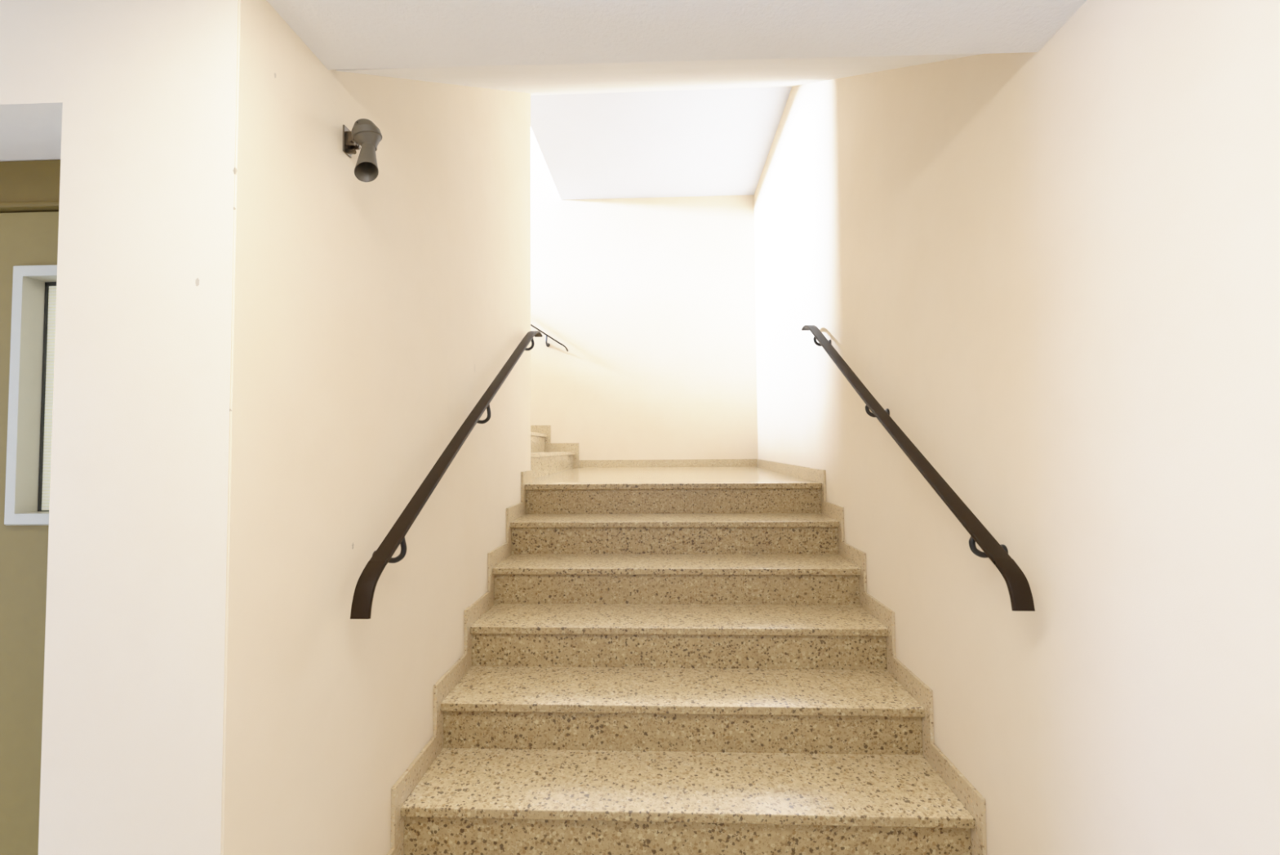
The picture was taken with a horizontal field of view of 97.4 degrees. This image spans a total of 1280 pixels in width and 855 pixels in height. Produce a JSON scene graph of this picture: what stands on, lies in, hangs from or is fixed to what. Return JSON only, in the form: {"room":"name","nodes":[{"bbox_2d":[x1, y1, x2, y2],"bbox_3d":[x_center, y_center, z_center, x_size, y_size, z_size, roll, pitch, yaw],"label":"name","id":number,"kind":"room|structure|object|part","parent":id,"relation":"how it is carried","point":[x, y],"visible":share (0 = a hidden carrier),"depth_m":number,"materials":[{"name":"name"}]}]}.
{"room":"indoor stairwell","nodes":[
{"label":"indoor stairwell","id":0,"kind":"room"},
{"bbox_2d":[0,0,530,854],"bbox_3d":[-2.616,-1.608,2.342,3.804,6.200,2.330,-1,-2,2],"label":"wall","id":1,"kind":"structure","parent":0,"point":[264,350],"depth_m":1.10,"materials":[{"name":"beige paint"}]},
{"bbox_2d":[0,160,60,854],"bbox_3d":[-1.664,0.418,1.302,1.157,2.045,0.112,-1,-2,2],"label":"door","id":2,"kind":"structure","parent":1,"relation":"in","point":[29,190],"depth_m":1.26,"materials":[{"name":"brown paint"}]},
{"bbox_3d":[-1.281,-0.074,1.307,0.212,0.533,0.006,-1,-2,2],"label":"pane","id":3,"kind":"part","parent":2,"relation":"part of","materials":[{"name":"clear glass"}]},
{"bbox_2d":[342,118,382,182],"bbox_3d":[-0.686,-0.677,1.394,0.069,0.163,0.141,2,-3,-44],"label":"wall spotlight","id":4,"kind":"object","parent":1,"relation":"attached to","point":[365,134],"visible":1,"depth_m":1.36,"materials":[{"name":"metal"}]},
{"bbox_3d":[-0.741,-0.724,1.423,0.004,0.068,0.036,-1,-2,2],"label":"mounting plate","id":5,"kind":"part","parent":4,"relation":"part of","materials":[{"name":"metal"}]},
{"bbox_3d":[-0.658,-0.650,1.361,0.050,0.105,0.063,-1,-2,2],"label":"lamp shade","id":6,"kind":"part","parent":4,"relation":"part of","materials":[{"name":"grey metal"}]},
{"bbox_2d":[350,330,542,618],"bbox_3d":[-0.652,-0.045,2.304,0.094,1.075,1.910,-1,-2,2],"label":"handrail","id":7,"kind":"object","parent":1,"relation":"attached to","point":[363,594],"visible":1,"depth_m":1.64,"materials":[{"name":"brown metal"}]},
{"bbox_3d":[-0.683,0.328,1.544,0.085,0.089,0.016,-1,-2,2],"label":"arm","id":8,"kind":"part","parent":7,"relation":"part of"},
{"bbox_3d":[-0.654,-0.064,2.309,0.085,0.098,0.016,-1,-2,2],"label":"arm","id":9,"kind":"part","parent":7,"relation":"part of"},
{"bbox_3d":[-0.624,-0.464,3.100,0.085,0.083,0.016,-1,-2,2],"label":"arm","id":10,"kind":"part","parent":7,"relation":"part of"},
{"bbox_2d":[530,127,758,459],"bbox_3d":[-1.642,-1.493,5.536,5.476,6.200,0.200,-1,-2,2],"label":"wall","id":11,"kind":"structure","parent":0,"point":[651,301],"depth_m":5.34,"materials":[{"name":"beige paint"}]},
{"bbox_2d":[530,324,568,351],"bbox_3d":[-1.833,-1.419,5.396,2.306,1.427,0.091,-1,-2,2],"label":"handrail","id":12,"kind":"object","parent":11,"relation":"attached to","point":[548,344],"visible":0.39,"depth_m":5.29,"materials":[{"name":"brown metal"}]},
{"bbox_2d":[578,458,756,467],"bbox_3d":[0.258,0.347,5.278,1.668,0.093,0.012,-1,-2,2],"label":"baseboard","id":13,"kind":"structure","parent":11,"relation":"attached to","point":[695,462],"depth_m":5.27,"materials":[{"name":"stone"}]},
{"bbox_2d":[335,53,981,95],"bbox_3d":[0.038,-2.777,2.612,1.846,3.886,2.388,-1,-2,2],"label":"ceiling","id":14,"kind":"structure","parent":0,"point":[635,77],"depth_m":1.90,"materials":[{"name":"white paint"}]},
{"bbox_2d":[530,86,791,199],"bbox_3d":[0.118,-3.438,4.632,1.846,2.410,1.602,-1,-2,2],"label":"ceiling","id":15,"kind":"structure","parent":0,"point":[709,142],"depth_m":4.38,"materials":[{"name":"white paint"}]},
{"bbox_2d":[533,466,804,481],"bbox_3d":[0.195,0.446,4.298,1.737,0.222,1.968,-1,-2,2],"label":"floor","id":16,"kind":"structure","parent":0,"point":[740,473],"depth_m":4.08,"materials":[{"name":"stone"}]},
{"bbox_2d":[530,425,578,478],"bbox_3d":[-1.866,-0.409,4.420,2.485,1.660,1.965,-1,-2,2],"label":"staircase","id":17,"kind":"structure","parent":16,"relation":"on","point":[547,457],"depth_m":4.93,"materials":[{"name":"stone"}]},
{"bbox_2d":[266,0,1086,70],"bbox_3d":[-1.723,-2.884,-0.762,5.076,3.904,4.510,-1,-2,2],"label":"ceiling","id":18,"kind":"structure","parent":0,"point":[342,34],"depth_m":1.22,"materials":[{"name":"white paint"}]},
{"bbox_2d":[754,0,1279,854],"bbox_3d":[1.011,-1.681,1.173,0.200,6.200,8.700,-1,-2,2],"label":"wall","id":19,"kind":"structure","parent":0,"point":[1055,269],"depth_m":1.22,"materials":[{"name":"beige paint"}]},
{"bbox_2d":[756,458,809,479],"bbox_3d":[1.058,0.319,4.316,0.012,0.123,1.868,-1,-2,2],"label":"baseboard","id":20,"kind":"structure","parent":19,"relation":"attached to","point":[798,471],"depth_m":4.00,"materials":[{"name":"stone"}]},
{"bbox_2d":[801,324,1035,610],"bbox_3d":[0.923,-0.076,2.217,0.094,1.052,1.881,-1,-2,2],"label":"handrail","id":21,"kind":"object","parent":19,"relation":"attached to","point":[1021,598],"visible":1,"depth_m":1.58,"materials":[{"name":"brown metal"}]},
{"bbox_3d":[0.953,-0.459,2.951,0.085,0.067,0.016,-1,-2,2],"label":"arm","id":22,"kind":"part","parent":21,"relation":"part of"},
{"bbox_3d":[0.925,-0.071,2.202,0.085,0.064,0.016,-1,-2,2],"label":"arm","id":23,"kind":"part","parent":21,"relation":"part of"},
{"bbox_3d":[0.897,0.303,1.457,0.085,0.070,0.016,-1,-2,2],"label":"arm","id":24,"kind":"part","parent":21,"relation":"part of"},
{"bbox_3d":[0.937,0.321,1.455,0.010,0.038,0.038,-1,-2,2],"label":"wall plate","id":25,"kind":"part","parent":21,"relation":"part of","materials":[{"name":"black metal"}]},
{"bbox_3d":[-1.688,1.438,-0.889,5.076,0.150,4.589,-1,-2,2],"label":"floor","id":26,"kind":"structure","parent":0,"visible":0},
{"bbox_2d":[386,467,986,854],"bbox_3d":[0.149,0.842,2.362,1.670,1.262,2.131,-1,-2,2],"label":"staircase","id":27,"kind":"structure","parent":26,"relation":"on","point":[646,667],"depth_m":1.98,"materials":[{"name":"stone"}]},
{"bbox_3d":[-0.683,0.847,2.331,0.011,1.262,1.999,-1,-2,2],"label":"skirting","id":28,"kind":"part","parent":27,"relation":"part of","materials":[{"name":"stone"}]},
{"bbox_3d":[0.977,0.834,2.312,0.011,1.262,2.101,-1,-2,2],"label":"skirting","id":29,"kind":"part","parent":27,"relation":"part of","materials":[{"name":"stone"}]}
]}

